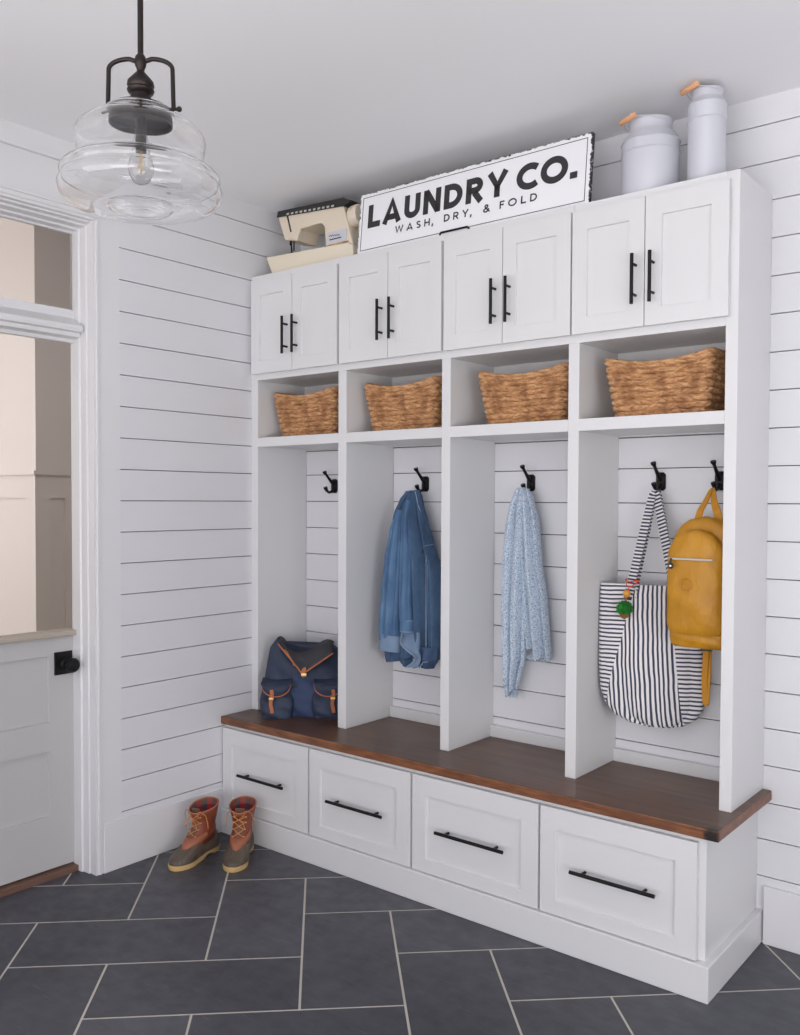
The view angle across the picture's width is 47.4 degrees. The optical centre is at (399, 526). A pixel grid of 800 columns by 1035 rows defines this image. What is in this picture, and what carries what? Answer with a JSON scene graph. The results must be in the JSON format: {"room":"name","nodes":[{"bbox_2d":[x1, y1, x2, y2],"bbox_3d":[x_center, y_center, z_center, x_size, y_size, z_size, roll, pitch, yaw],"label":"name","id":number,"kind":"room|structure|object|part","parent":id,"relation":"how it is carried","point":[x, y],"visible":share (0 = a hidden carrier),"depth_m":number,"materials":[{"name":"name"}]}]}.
{"room":"mudroom","nodes":[
{"label":"mudroom","id":0,"kind":"room"},
{"bbox_2d":[0,333,71,635],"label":"window","id":1,"kind":"structure","parent":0,"point":[36,481],"depth_m":6.93,"materials":[{"name":"white"}]},
{"bbox_2d":[0,142,300,875],"bbox_3d":[-1.924,-0.444,2.580,0.130,3.600,4.730,2,2,39],"label":"wall","id":2,"kind":"structure","parent":0,"point":[175,377],"depth_m":3.70,"materials":[{"name":"white wood"}]},
{"bbox_2d":[0,214,72,310],"bbox_3d":[-1.512,-0.962,3.160,0.018,0.308,0.818,2,2,39],"label":"window","id":3,"kind":"structure","parent":2,"relation":"in","point":[36,258],"depth_m":3.36,"materials":[{"name":"white"}]},
{"bbox_2d":[0,118,74,160],"bbox_3d":[-2.240,-1.331,2.042,0.018,0.078,3.532,2,2,39],"label":"trim","id":4,"kind":"structure","parent":2,"relation":"attached to","point":[13,134],"depth_m":3.21,"materials":[{"name":"white wood"}]},
{"bbox_2d":[0,628,79,885],"bbox_3d":[-1.509,0.856,3.221,0.134,0.906,0.827,2,2,39],"label":"door","id":5,"kind":"structure","parent":2,"relation":"in","point":[37,668],"depth_m":3.42,"materials":[{"name":"grey wood"}]},
{"bbox_3d":[-1.290,0.520,3.489,0.006,0.088,0.074,2,2,39],"label":"knob plate","id":6,"kind":"part","parent":5,"relation":"part of","materials":[{"name":"black metal"}]},
{"bbox_3d":[-1.256,0.525,3.471,0.070,0.057,0.057,2,2,39],"label":"knob","id":7,"kind":"part","parent":5,"relation":"part of","materials":[{"name":"black metal"}]},
{"bbox_2d":[0,298,82,343],"bbox_3d":[-1.486,-0.754,3.147,0.084,0.121,0.816,2,2,39],"label":"trim","id":8,"kind":"structure","parent":2,"relation":"attached to","point":[17,318],"depth_m":3.33,"materials":[{"name":"white wood"}]},
{"bbox_2d":[0,184,98,218],"bbox_3d":[-1.436,-1.160,3.042,0.016,0.024,0.972,2,2,39],"label":"trim","id":9,"kind":"structure","parent":2,"relation":"attached to","point":[3,188],"depth_m":3.24,"materials":[{"name":"white wood"}]},
{"bbox_2d":[0,192,101,874],"bbox_3d":[-1.471,0.095,3.155,0.134,2.492,0.892,2,2,39],"label":"trim","id":10,"kind":"structure","parent":2,"relation":"attached to","point":[10,205],"depth_m":3.48,"materials":[{"name":"white wood"}]},
{"bbox_2d":[103,787,222,873],"bbox_3d":[-0.804,1.226,3.910,0.008,0.192,1.060,2,2,39],"label":"baseboard","id":11,"kind":"structure","parent":2,"relation":"attached to","point":[135,838],"depth_m":3.65,"materials":[{"name":"white wood"}]},
{"bbox_2d":[0,0,799,212],"bbox_3d":[0.252,-1.373,0.785,5.730,0.100,4.720,2,2,39],"label":"ceiling","id":12,"kind":"structure","parent":0,"point":[293,103],"depth_m":2.76,"materials":[{"name":"white paint"}]},
{"bbox_2d":[56,0,221,224],"bbox_3d":[-0.551,-1.014,1.935,0.341,0.690,0.341,2,2,39],"label":"pendant light","id":13,"kind":"object","parent":12,"relation":"hanging from","point":[134,159],"visible":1,"depth_m":1.84,"materials":[{"name":"clear glass"}]},
{"bbox_3d":[-0.552,-0.777,1.942,0.341,0.215,0.341,2,2,39],"label":"lamp shade","id":14,"kind":"part","parent":13,"relation":"part of","materials":[{"name":"clear glass"}]},
{"bbox_3d":[-0.551,-1.165,1.931,0.012,0.350,0.012,2,2,39],"label":"rod","id":15,"kind":"part","parent":13,"relation":"part of","materials":[{"name":"brown metal"}]},
{"bbox_2d":[0,832,799,1034],"bbox_3d":[0.203,1.442,0.821,5.730,0.050,4.600,2,2,39],"label":"floor","id":16,"kind":"structure","parent":0,"point":[281,944],"depth_m":2.79,"materials":[{"name":"grey tile"}]},
{"bbox_2d":[0,862,78,897],"bbox_3d":[-1.550,1.329,3.251,0.122,0.026,0.832,2,2,39],"label":"trim","id":17,"kind":"structure","parent":16,"relation":"on","point":[7,889],"depth_m":3.41,"materials":[{"name":"brown wood"}]},
{"bbox_2d":[168,796,219,871],"bbox_3d":[-0.823,1.224,3.653,0.119,0.211,0.294,1,2,24],"label":"boot","id":18,"kind":"object","parent":16,"relation":"on","point":[203,839],"visible":1,"depth_m":3.65,"materials":[{"name":"brown leather"}]},
{"bbox_2d":[222,796,256,872],"bbox_3d":[-0.644,1.224,3.654,0.119,0.211,0.294,0,2,2],"label":"boot","id":19,"kind":"object","parent":16,"relation":"on","point":[242,808],"visible":1,"depth_m":3.64,"materials":[{"name":"brown leather"}]},
{"bbox_2d":[223,724,311,833],"bbox_3d":[-0.429,1.033,3.955,0.524,0.364,0.510,2,2,39],"label":"drawer","id":20,"kind":"object","parent":16,"relation":"on","point":[271,770],"visible":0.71,"depth_m":3.77,"materials":[{"name":"white wood"}]},
{"bbox_3d":[-0.574,1.051,3.767,0.272,0.012,0.035,2,2,39],"label":"handle","id":21,"kind":"part","parent":20,"relation":"part of","materials":[{"name":"black metal"}]},
{"bbox_2d":[221,709,771,842],"bbox_3d":[0.215,0.851,3.446,2.159,0.033,0.483,2,2,39],"label":"wooden bench","id":22,"kind":"object","parent":20,"relation":"on","point":[683,804],"visible":0.76,"depth_m":3.13,"materials":[{"name":"brown wood"}]},
{"bbox_2d":[260,636,337,718],"bbox_3d":[-0.421,0.653,3.984,0.364,0.327,0.245,0,2,-3],"label":"rucksack","id":23,"kind":"object","parent":22,"relation":"on","point":[300,679],"visible":0.8,"depth_m":3.92,"materials":[{"name":"blue fabric"}]},
{"bbox_3d":[-0.411,0.725,3.945,0.134,0.185,0.069,0,2,-3],"label":"panel","id":24,"kind":"part","parent":23,"relation":"part of","materials":[{"name":"blue fabric"}]},
{"bbox_3d":[-0.411,0.557,4.000,0.239,0.136,0.193,0,2,-3],"label":"lid","id":25,"kind":"part","parent":23,"relation":"part of","materials":[{"name":"grey fabric"}]},
{"bbox_2d":[252,169,771,812],"bbox_3d":[0.265,-0.124,3.496,2.132,1.914,0.304,2,2,39],"label":"shelving","id":26,"kind":"object","parent":22,"relation":"on","point":[592,430],"visible":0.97,"depth_m":3.36,"materials":[{"name":"white wood"}]},
{"bbox_3d":[-0.549,0.081,4.160,0.040,1.458,0.303,2,2,39],"label":"panel","id":27,"kind":"part","parent":26,"relation":"part of","materials":[{"name":"white wood"}]},
{"bbox_2d":[258,433,337,449],"bbox_3d":[-0.347,-0.371,3.978,0.483,0.040,0.293,2,2,39],"label":"shelf","id":28,"kind":"object","parent":26,"relation":"attached to","point":[266,441],"depth_m":3.91,"materials":[{"name":"white wood"}]},
{"bbox_2d":[274,386,338,435],"bbox_3d":[-0.354,-0.494,4.009,0.383,0.207,0.236,2,2,39],"label":"storage basket","id":29,"kind":"object","parent":26,"relation":"on","point":[317,412],"visible":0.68,"depth_m":3.91,"materials":[{"name":"wicker"}]},
{"bbox_2d":[346,427,441,445],"bbox_3d":[0.061,-0.359,3.648,0.478,0.040,0.293,2,2,39],"label":"shelf","id":30,"kind":"object","parent":26,"relation":"attached to","point":[354,436],"depth_m":3.59,"materials":[{"name":"white wood"}]},
{"bbox_2d":[364,376,441,430],"bbox_3d":[0.061,-0.483,3.674,0.383,0.207,0.236,2,2,39],"label":"storage basket","id":31,"kind":"object","parent":26,"relation":"on","point":[415,405],"visible":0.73,"depth_m":3.57,"materials":[{"name":"wicker"}]},
{"bbox_3d":[0.148,0.802,3.795,0.478,0.045,0.021,2,2,39],"label":"bay trim","id":32,"kind":"part","parent":26,"relation":"part of","materials":[{"name":"white wood"}]},
{"bbox_3d":[0.252,-0.636,3.492,2.096,0.022,0.303,2,2,39],"label":"rail","id":33,"kind":"part","parent":26,"relation":"part of","materials":[{"name":"white wood"}]},
{"bbox_2d":[450,420,567,441],"bbox_3d":[0.466,-0.348,3.320,0.486,0.040,0.293,2,2,39],"label":"shelf","id":34,"kind":"object","parent":26,"relation":"attached to","point":[554,429],"depth_m":3.25,"materials":[{"name":"white wood"}]},
{"bbox_2d":[478,362,568,423],"bbox_3d":[0.493,-0.471,3.324,0.383,0.207,0.236,2,2,39],"label":"storage basket","id":35,"kind":"object","parent":26,"relation":"on","point":[541,395],"visible":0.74,"depth_m":3.23,"materials":[{"name":"woven wicker"}]},
{"bbox_2d":[501,487,551,698],"bbox_3d":[0.471,0.255,3.443,0.218,0.810,0.061,2,2,43],"label":"scarf","id":36,"kind":"object","parent":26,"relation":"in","point":[525,623],"visible":1,"depth_m":3.44,"materials":[{"name":"blue fabric"}]},
{"bbox_3d":[0.553,0.813,3.467,0.486,0.045,0.021,2,2,39],"label":"bay trim","id":37,"kind":"part","parent":26,"relation":"part of","materials":[{"name":"white wood"}]},
{"bbox_2d":[579,410,724,435],"bbox_3d":[0.874,-0.337,2.990,0.484,0.040,0.293,2,2,39],"label":"shelf","id":38,"kind":"object","parent":26,"relation":"attached to","point":[707,421],"depth_m":2.91,"materials":[{"name":"white wood"}]},
{"bbox_2d":[604,347,724,416],"bbox_3d":[0.888,-0.460,3.004,0.383,0.207,0.236,2,2,39],"label":"storage basket","id":39,"kind":"object","parent":26,"relation":"on","point":[693,382],"visible":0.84,"depth_m":2.90,"materials":[{"name":"woven wicker"}]},
{"bbox_3d":[0.961,0.824,3.137,0.484,0.045,0.021,2,2,39],"label":"bay trim","id":40,"kind":"part","parent":26,"relation":"part of","materials":[{"name":"white wood"}]},
{"bbox_3d":[1.079,-0.102,2.836,0.037,1.914,0.303,2,2,39],"label":"panel","id":41,"kind":"part","parent":26,"relation":"part of","materials":[{"name":"white wood"}]},
{"bbox_2d":[309,745,414,866],"bbox_3d":[-0.023,1.045,3.626,0.520,0.364,0.510,2,2,39],"label":"drawer","id":42,"kind":"object","parent":16,"relation":"on","point":[358,803],"visible":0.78,"depth_m":3.45,"materials":[{"name":"white wood"}]},
{"bbox_3d":[-0.171,1.062,3.440,0.280,0.012,0.035,2,2,39],"label":"handle","id":43,"kind":"part","parent":42,"relation":"part of","materials":[{"name":"black metal"}]},
{"bbox_2d":[412,770,541,908],"bbox_3d":[0.384,1.056,3.296,0.528,0.364,0.510,2,2,39],"label":"drawer","id":44,"kind":"object","parent":16,"relation":"on","point":[485,839],"visible":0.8,"depth_m":3.12,"materials":[{"name":"white wood"}]},
{"bbox_3d":[0.237,1.074,3.110,0.280,0.012,0.035,2,2,39],"label":"handle","id":45,"kind":"part","parent":44,"relation":"part of","materials":[{"name":"black metal"}]},
{"bbox_2d":[221,807,761,1003],"bbox_3d":[0.203,1.286,3.464,2.137,0.107,0.486,2,2,39],"label":"plinth","id":46,"kind":"object","parent":16,"relation":"on","point":[698,980],"visible":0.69,"depth_m":2.97,"materials":[{"name":"white wood"}]},
{"bbox_2d":[540,801,757,961],"bbox_3d":[0.800,1.067,2.959,0.542,0.364,0.510,2,2,39],"label":"base cabinet","id":47,"kind":"object","parent":16,"relation":"on","point":[682,895],"visible":0.84,"depth_m":2.78,"materials":[{"name":"white wood"}]},
{"bbox_3d":[0.647,1.085,2.778,0.280,0.012,0.035,2,2,39],"label":"handle","id":48,"kind":"part","parent":47,"relation":"part of","materials":[{"name":"black metal"}]},
{"bbox_2d":[301,87,799,941],"bbox_3d":[1.683,-0.001,2.623,5.760,2.740,0.120,2,2,39],"label":"wall","id":49,"kind":"structure","parent":0,"point":[763,133],"depth_m":3.13,"materials":[{"name":"white wood"}]},
{"bbox_2d":[251,258,340,375],"bbox_3d":[-0.370,-0.880,3.953,0.538,0.434,0.360,2,2,39],"label":"upper cabinet","id":50,"kind":"object","parent":49,"relation":"attached to","point":[295,311],"visible":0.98,"depth_m":3.82,"materials":[{"name":"white painted wood"},{"name":"black metal"}]},
{"bbox_3d":[-0.549,-0.869,3.927,0.253,0.402,0.019,2,2,39],"label":"door","id":51,"kind":"part","parent":50,"relation":"part of","materials":[{"name":"white wood"}]},
{"bbox_3d":[-0.490,-0.810,3.845,0.011,0.157,0.037,2,2,39],"label":"handle","id":52,"kind":"part","parent":50,"relation":"part of","materials":[{"name":"black metal"}]},
{"bbox_3d":[-0.444,-0.809,3.808,0.011,0.157,0.037,2,2,39],"label":"handle","id":53,"kind":"part","parent":50,"relation":"part of","materials":[{"name":"black metal"}]},
{"bbox_2d":[267,198,359,272],"bbox_3d":[-0.339,-1.239,3.930,0.516,0.284,0.165,2,2,39],"label":"sewing machine","id":54,"kind":"object","parent":50,"relation":"on","point":[338,219],"visible":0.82,"depth_m":3.84,"materials":[{"name":"beige plastic"}]},
{"bbox_3d":[-0.262,-1.205,3.779,0.108,0.048,0.004,2,2,39],"label":"name plate","id":55,"kind":"part","parent":54,"relation":"part of","materials":[{"name":"white plastic"}]},
{"bbox_3d":[-0.349,-0.863,3.765,0.256,0.402,0.019,2,2,39],"label":"door","id":56,"kind":"part","parent":50,"relation":"part of","materials":[{"name":"white wood"}]},
{"bbox_2d":[323,471,337,493],"bbox_3d":[-0.320,-0.202,4.113,0.034,0.104,0.077,2,2,39],"label":"coat hook","id":57,"kind":"object","parent":49,"relation":"attached to","point":[334,483],"visible":1,"depth_m":4.12,"materials":[{"name":"black metal"}]},
{"bbox_3d":[-0.299,-0.186,4.139,0.034,0.064,0.011,2,2,39],"label":"plate","id":58,"kind":"part","parent":57,"relation":"part of","materials":[{"name":"black metal"}]},
{"bbox_2d":[339,234,445,364],"bbox_3d":[0.043,-0.869,3.620,0.522,0.434,0.360,2,2,39],"label":"upper cabinet","id":59,"kind":"object","parent":49,"relation":"attached to","point":[391,299],"visible":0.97,"depth_m":3.49,"materials":[{"name":"white painted wood"},{"name":"black metal"}]},
{"bbox_3d":[-0.141,-0.858,3.597,0.254,0.402,0.019,2,2,39],"label":"door","id":60,"kind":"part","parent":59,"relation":"part of","materials":[{"name":"white wood"}]},
{"bbox_3d":[-0.082,-0.799,3.514,0.011,0.157,0.037,2,2,39],"label":"handle","id":61,"kind":"part","parent":59,"relation":"part of","materials":[{"name":"black metal"}]},
{"bbox_3d":[-0.036,-0.797,3.477,0.011,0.157,0.037,2,2,39],"label":"handle","id":62,"kind":"part","parent":59,"relation":"part of","materials":[{"name":"black metal"}]},
{"bbox_3d":[0.058,-0.852,3.435,0.254,0.402,0.019,2,2,39],"label":"door","id":63,"kind":"part","parent":59,"relation":"part of","materials":[{"name":"white wood"}]},
{"bbox_2d":[414,467,428,491],"bbox_3d":[0.084,-0.196,3.785,0.034,0.104,0.077,2,2,39],"label":"coat hook","id":64,"kind":"object","parent":49,"relation":"attached to","point":[425,480],"visible":0.95,"depth_m":3.80,"materials":[{"name":"black metal"}]},
{"bbox_2d":[379,490,440,668],"bbox_3d":[0.028,0.213,3.732,0.313,0.729,0.167,2,2,39],"label":"denim jacket","id":65,"kind":"object","parent":64,"relation":"hanging from","point":[410,605],"visible":0.98,"depth_m":3.68,"materials":[{"name":"blue fabric"}]},
{"bbox_3d":[0.105,-0.180,3.812,0.034,0.064,0.011,2,2,39],"label":"plate","id":66,"kind":"part","parent":64,"relation":"part of","materials":[{"name":"black metal"}]},
{"bbox_2d":[443,205,574,352],"bbox_3d":[0.451,-0.858,3.289,0.528,0.434,0.360,2,2,39],"label":"upper cabinet","id":67,"kind":"object","parent":49,"relation":"attached to","point":[509,282],"visible":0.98,"depth_m":3.16,"materials":[{"name":"white painted wood"},{"name":"black metal"}]},
{"bbox_3d":[0.264,-0.846,3.268,0.253,0.402,0.019,2,2,39],"label":"door","id":68,"kind":"part","parent":67,"relation":"part of","materials":[{"name":"white wood"}]},
{"bbox_2d":[357,132,594,253],"bbox_3d":[0.236,-1.201,3.354,1.029,0.251,0.053,2,2,39],"label":"sign","id":69,"kind":"object","parent":67,"relation":"on","point":[556,175],"visible":0.99,"depth_m":3.30,"materials":[{"name":"white wood"}]},
{"bbox_3d":[0.324,-0.787,3.186,0.011,0.157,0.037,2,2,39],"label":"handle","id":70,"kind":"part","parent":67,"relation":"part of","materials":[{"name":"black metal"}]},
{"bbox_3d":[0.369,-0.786,3.149,0.011,0.157,0.037,2,2,39],"label":"handle","id":71,"kind":"part","parent":67,"relation":"part of","materials":[{"name":"black metal"}]},
{"bbox_3d":[0.467,-0.841,3.104,0.263,0.402,0.019,2,2,39],"label":"door","id":72,"kind":"part","parent":67,"relation":"part of","materials":[{"name":"white wood"}]},
{"bbox_2d":[520,465,534,490],"bbox_3d":[0.480,-0.184,3.465,0.034,0.104,0.077,2,2,39],"label":"coat hook","id":73,"kind":"object","parent":49,"relation":"attached to","point":[530,478],"visible":0.86,"depth_m":3.48,"materials":[{"name":"black metal"}]},
{"bbox_3d":[0.501,-0.169,3.491,0.034,0.064,0.011,2,2,39],"label":"plate","id":74,"kind":"part","parent":73,"relation":"part of","materials":[{"name":"black metal"}]},
{"bbox_2d":[572,171,731,336],"bbox_3d":[0.858,-0.846,2.959,0.518,0.434,0.360,2,2,39],"label":"upper cabinet","id":75,"kind":"object","parent":49,"relation":"attached to","point":[659,256],"visible":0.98,"depth_m":2.83,"materials":[{"name":"white painted wood"},{"name":"black metal"}]},
{"bbox_3d":[0.672,-0.835,2.938,0.252,0.402,0.019,2,2,39],"label":"door","id":76,"kind":"part","parent":75,"relation":"part of","materials":[{"name":"white wood"}]},
{"bbox_3d":[0.731,-0.776,2.856,0.011,0.157,0.037,2,2,39],"label":"handle","id":77,"kind":"part","parent":75,"relation":"part of","materials":[{"name":"black metal"}]},
{"bbox_2d":[619,112,680,194],"bbox_3d":[0.816,-1.195,2.974,0.189,0.261,0.198,2,2,39],"label":"milk can","id":78,"kind":"object","parent":75,"relation":"on","point":[650,157],"visible":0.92,"depth_m":2.90,"materials":[{"name":"white metal"}]},
{"bbox_3d":[0.777,-0.775,2.819,0.011,0.157,0.037,2,2,39],"label":"handle","id":79,"kind":"part","parent":75,"relation":"part of","materials":[{"name":"black metal"}]},
{"bbox_3d":[0.874,-0.830,2.775,0.260,0.402,0.019,2,2,39],"label":"door","id":80,"kind":"part","parent":75,"relation":"part of","materials":[{"name":"white wood"}]},
{"bbox_2d":[680,81,727,179],"bbox_3d":[0.956,-1.216,2.856,0.137,0.311,0.121,0,2,-21],"label":"milk can","id":81,"kind":"object","parent":75,"relation":"on","point":[707,108],"visible":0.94,"depth_m":2.81,"materials":[{"name":"white metal"}]},
{"bbox_2d":[651,461,665,490],"bbox_3d":[0.884,-0.173,3.137,0.034,0.104,0.077,2,2,39],"label":"coat hook","id":82,"kind":"object","parent":49,"relation":"attached to","point":[660,484],"visible":0.99,"depth_m":3.15,"materials":[{"name":"black metal"}]},
{"bbox_2d":[599,490,703,727],"bbox_3d":[0.860,0.277,3.103,0.355,0.804,0.113,1,2,26],"label":"tote bag","id":83,"kind":"object","parent":82,"relation":"hanging from","point":[648,680],"visible":0.73,"depth_m":3.08,"materials":[{"name":"fabric"}]},
{"bbox_2d":[616,579,639,618],"bbox_3d":[0.766,0.244,3.068,0.078,0.137,0.056,2,2,39],"label":"charm","id":84,"kind":"object","parent":83,"relation":"hanging from","point":[624,608],"visible":1,"depth_m":3.06,"materials":[{"name":"green plastic"}]},
{"bbox_3d":[0.781,0.219,3.068,0.055,0.088,0.024,2,2,39],"label":"cord","id":85,"kind":"part","parent":84,"relation":"part of","materials":[{"name":"red fabric"}]},
{"bbox_3d":[0.905,-0.158,3.164,0.034,0.064,0.011,2,2,39],"label":"plate","id":86,"kind":"part","parent":82,"relation":"part of","materials":[{"name":"black metal"}]},
{"bbox_2d":[710,460,723,490],"bbox_3d":[1.044,-0.169,3.008,0.034,0.104,0.077,2,2,39],"label":"coat hook","id":87,"kind":"object","parent":49,"relation":"attached to","point":[718,484],"visible":0.93,"depth_m":3.02,"materials":[{"name":"black metal"}]},
{"bbox_2d":[667,488,722,705],"bbox_3d":[0.967,0.226,2.909,0.208,0.707,0.206,2,2,39],"label":"backpack","id":88,"kind":"object","parent":87,"relation":"hanging from","point":[695,553],"visible":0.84,"depth_m":2.86,"materials":[{"name":"yellow fabric"}]},
{"bbox_3d":[0.854,0.115,2.874,0.020,0.035,0.011,2,2,39],"label":"zipper pull","id":89,"kind":"part","parent":88,"relation":"part of","materials":[{"name":"silver metal"}]},
{"bbox_3d":[1.065,-0.153,3.034,0.034,0.064,0.011,2,2,39],"label":"plate","id":90,"kind":"part","parent":87,"relation":"part of","materials":[{"name":"black metal"}]},
{"bbox_2d":[763,886,799,954],"bbox_3d":[2.529,1.301,1.883,3.458,0.188,0.016,2,2,39],"label":"baseboard","id":91,"kind":"structure","parent":49,"relation":"attached to","point":[781,908],"depth_m":2.93,"materials":[{"name":"white wood"}]}
]}

